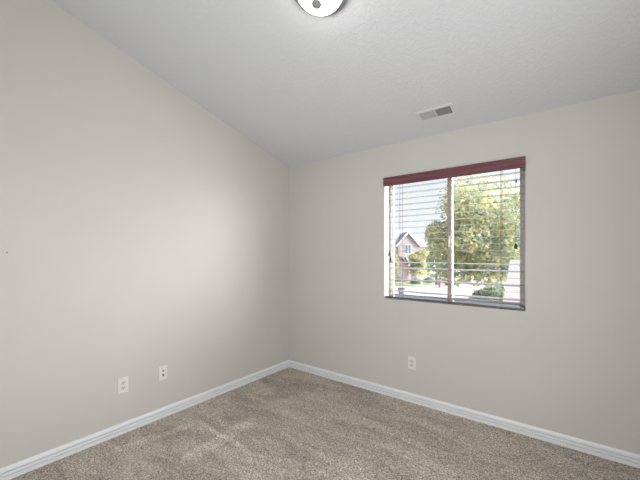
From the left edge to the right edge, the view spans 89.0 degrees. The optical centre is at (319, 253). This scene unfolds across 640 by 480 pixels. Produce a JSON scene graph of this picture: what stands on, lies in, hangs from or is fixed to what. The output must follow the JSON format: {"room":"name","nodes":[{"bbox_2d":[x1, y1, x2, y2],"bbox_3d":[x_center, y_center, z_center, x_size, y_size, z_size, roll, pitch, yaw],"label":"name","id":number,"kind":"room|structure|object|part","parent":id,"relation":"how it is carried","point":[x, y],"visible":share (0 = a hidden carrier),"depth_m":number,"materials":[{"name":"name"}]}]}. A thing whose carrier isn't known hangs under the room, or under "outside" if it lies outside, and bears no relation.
{"room":"empty bedroom","nodes":[
{"label":"empty bedroom","id":0,"kind":"room"},
{"bbox_2d":[0,0,288,467],"bbox_3d":[-1.524,-0.278,2.631,0.150,3.513,3.550,0,0,38],"label":"wall","id":1,"kind":"structure","parent":0,"point":[141,232],"depth_m":2.44,"materials":[{"name":"paint"}]},
{"bbox_2d":[118,376,127,393],"bbox_3d":[-1.516,1.013,2.510,0.009,0.119,0.076,0,0,38],"label":"power outlet","id":2,"kind":"object","parent":1,"relation":"attached to","point":[122,382],"visible":1,"depth_m":2.51,"materials":[{"name":"white plastic"}]},
{"bbox_2d":[0,360,288,479],"bbox_3d":[-1.412,1.344,2.640,0.016,0.088,3.400,0,0,38],"label":"baseboard","id":3,"kind":"structure","parent":1,"relation":"attached to","point":[11,471],"depth_m":2.49,"materials":[{"name":"white paint"}]},
{"bbox_2d":[158,365,166,380],"bbox_3d":[-1.325,1.008,2.754,0.016,0.119,0.076,0,0,38],"label":"cable jack plate","id":4,"kind":"object","parent":1,"relation":"attached to","point":[162,370],"visible":1,"depth_m":2.75,"materials":[{"name":"white plastic"}]},
{"bbox_2d":[10,367,639,479],"bbox_3d":[-0.090,1.382,1.535,3.500,0.008,3.580,0,0,38],"label":"floor","id":5,"kind":"structure","parent":0,"point":[288,423],"depth_m":2.32,"materials":[{"name":"carpet"}]},
{"bbox_2d":[51,0,639,166],"bbox_3d":[-0.097,-1.590,1.641,3.620,1.148,3.720,0,0,38],"label":"ceiling","id":6,"kind":"structure","parent":0,"point":[303,87],"depth_m":2.21,"materials":[{"name":"white paint"}]},
{"bbox_2d":[295,0,347,16],"bbox_3d":[-0.001,-1.422,1.785,0.336,0.176,0.328,0,0,43],"label":"ceiling lamp","id":7,"kind":"object","parent":6,"relation":"attached to","point":[322,8],"visible":1,"depth_m":1.81,"materials":[{"name":"white glass"}]},
{"bbox_2d":[415,103,456,121],"bbox_3d":[0.934,-1.134,2.631,0.295,0.040,0.135,0,0,38],"label":"ceiling vent","id":8,"kind":"object","parent":6,"relation":"in","point":[448,109],"visible":1,"depth_m":2.62,"materials":[{"name":"white metal"}]},
{"bbox_3d":[0.934,-1.135,2.630,0.236,0.001,0.089,0,-15,38],"label":"duct shadow panel","id":9,"kind":"part","parent":8,"relation":"part of","materials":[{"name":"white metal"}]},
{"bbox_2d":[394,286,504,297],"bbox_3d":[0.000,4.413,37.750,240.000,0.070,13.500,0,0,0],"label":"street","id":10,"kind":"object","parent":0,"point":[395,287],"depth_m":39.80,"materials":[{"name":"grey asphalt"}]},
{"bbox_2d":[405,290,477,290],"bbox_3d":[0.000,4.358,38.400,240.000,0.140,0.403,0,0,0],"label":"kerb","id":11,"kind":"object","parent":10,"relation":"on","point":[405,290],"depth_m":38.20,"materials":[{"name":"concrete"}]},
{"bbox_2d":[438,280,445,286],"bbox_3d":[16.059,3.868,42.900,0.800,1.020,0.800,0,0,0],"label":"pillar","id":12,"kind":"structure","parent":10,"relation":"on","point":[439,284],"depth_m":42.56,"materials":[{"name":"brick"}]},
{"bbox_2d":[394,279,504,285],"bbox_3d":[0.000,4.608,84.000,240.000,0.340,152.000,0,0,0],"label":"ground","id":13,"kind":"structure","parent":0,"point":[422,279],"depth_m":46.88,"materials":[{"name":"concrete"}]},
{"bbox_2d":[394,282,433,284],"bbox_3d":[5.000,4.398,47.500,22.000,0.100,4.000,0,0,0],"label":"lawn","id":14,"kind":"structure","parent":13,"relation":"on","point":[395,283],"depth_m":47.48,"materials":[{"name":"green plant"}]},
{"bbox_2d":[394,244,399,277],"bbox_3d":[10.753,1.151,49.109,2.450,6.664,2.815,0,0,26],"label":"slender tree","id":15,"kind":"object","parent":14,"relation":"on","point":[395,249],"visible":0.28,"depth_m":48.48,"materials":[{"name":"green plant"}]},
{"bbox_2d":[410,278,419,283],"bbox_3d":[13.990,3.981,47.522,1.765,0.944,1.726,0,0,38],"label":"bush","id":16,"kind":"object","parent":14,"relation":"on","point":[411,282],"visible":0.63,"depth_m":47.07,"materials":[{"name":"green plant"}]},
{"bbox_2d":[408,248,431,285],"bbox_3d":[13.016,1.873,42.581,3.476,5.220,4.100,0,0,38],"label":"young tree","id":17,"kind":"object","parent":13,"relation":"on","point":[414,257],"visible":0.81,"depth_m":41.86,"materials":[{"name":"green plant"}]},
{"bbox_2d":[424,220,446,284],"bbox_3d":[16.697,-0.119,46.400,4.196,9.207,3.239,0,0,-11],"label":"street tree","id":18,"kind":"object","parent":13,"relation":"on","point":[430,249],"visible":0.17,"depth_m":46.14,"materials":[{"name":"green plant"}]},
{"bbox_2d":[430,273,486,278],"bbox_3d":[0.000,4.398,103.000,240.000,0.100,94.000,0,0,0],"label":"lawn","id":19,"kind":"structure","parent":13,"relation":"on","point":[432,275],"depth_m":63.43,"materials":[{"name":"green plant"}]},
{"bbox_2d":[394,231,429,280],"bbox_3d":[15.400,0.103,57.450,7.000,8.550,12.100,0,0,0],"label":"house","id":20,"kind":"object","parent":19,"relation":"on","point":[415,243],"visible":0.45,"depth_m":53.40,"materials":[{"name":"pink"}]},
{"bbox_3d":[13.050,3.328,52.370,1.000,2.100,0.100,0,0,0],"label":"door","id":21,"kind":"part","parent":20,"relation":"part of","materials":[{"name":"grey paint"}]},
{"bbox_2d":[424,174,519,293],"bbox_3d":[13.344,-0.938,26.079,9.771,10.844,10.149,0,0,-27],"label":"maple tree","id":22,"kind":"object","parent":13,"relation":"on","point":[488,236],"visible":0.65,"depth_m":23.95,"materials":[{"name":"green plant"}]},
{"bbox_2d":[469,286,503,300],"bbox_3d":[13.304,3.466,25.020,4.061,1.979,4.101,0,0,38],"label":"bush","id":23,"kind":"object","parent":13,"relation":"on","point":[488,293],"visible":0.23,"depth_m":24.58,"materials":[{"name":"green plant"}]},
{"bbox_2d":[503,260,519,301],"bbox_3d":[6.503,2.263,6.582,4.640,4.230,4.600,0,0,38],"label":"garage","id":24,"kind":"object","parent":13,"relation":"on","point":[508,293],"visible":0.15,"depth_m":7.42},
{"bbox_2d":[289,90,639,454],"bbox_3d":[0.985,0.198,3.048,3.620,2.560,0.170,0,0,38],"label":"wall","id":25,"kind":"structure","parent":0,"point":[567,362],"depth_m":2.52,"materials":[{"name":"paint"}]},
{"bbox_2d":[408,356,415,369],"bbox_3d":[0.856,1.018,3.035,0.076,0.119,0.009,0,0,38],"label":"power outlet","id":26,"kind":"object","parent":25,"relation":"attached to","point":[411,360],"visible":1,"depth_m":3.03,"materials":[{"name":"white plastic"}]},
{"bbox_2d":[389,168,524,305],"bbox_3d":[1.175,-0.151,2.945,1.180,1.182,0.091,0,0,38],"label":"window","id":27,"kind":"structure","parent":25,"relation":"in","point":[450,254],"depth_m":2.92,"materials":[{"name":"grey plastic"}]},
{"bbox_3d":[0.962,-0.151,3.117,0.572,1.122,0.022,0,0,38],"label":"fixed sash","id":28,"kind":"part","parent":27,"relation":"part of","materials":[{"name":"clear glass"}]},
{"bbox_2d":[383,156,524,309],"bbox_3d":[1.115,-0.150,2.868,1.182,1.184,0.090,0,0,38],"label":"window blind","id":29,"kind":"object","parent":27,"relation":"attached to","point":[518,162],"visible":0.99,"depth_m":2.80,"materials":[{"name":"brown wood"}]},
{"bbox_3d":[0.782,-0.143,3.140,0.004,1.098,0.065,0,0,38],"label":"ladder cord","id":30,"kind":"part","parent":29,"relation":"part of","materials":[{"name":"white fabric"}]},
{"bbox_3d":[1.124,0.421,2.877,1.162,0.018,0.058,0,9,38],"label":"rail","id":31,"kind":"part","parent":29,"relation":"part of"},
{"bbox_3d":[1.394,-0.151,2.785,0.578,1.122,0.059,0,0,38],"label":"sliding sash","id":32,"kind":"part","parent":27,"relation":"part of","materials":[{"name":"clear glass"}]},
{"bbox_2d":[289,360,639,467],"bbox_3d":[0.929,1.344,2.974,3.320,0.088,0.016,0,0,38],"label":"baseboard","id":33,"kind":"structure","parent":25,"relation":"attached to","point":[610,453],"depth_m":2.62,"materials":[{"name":"white paint"}]}
]}

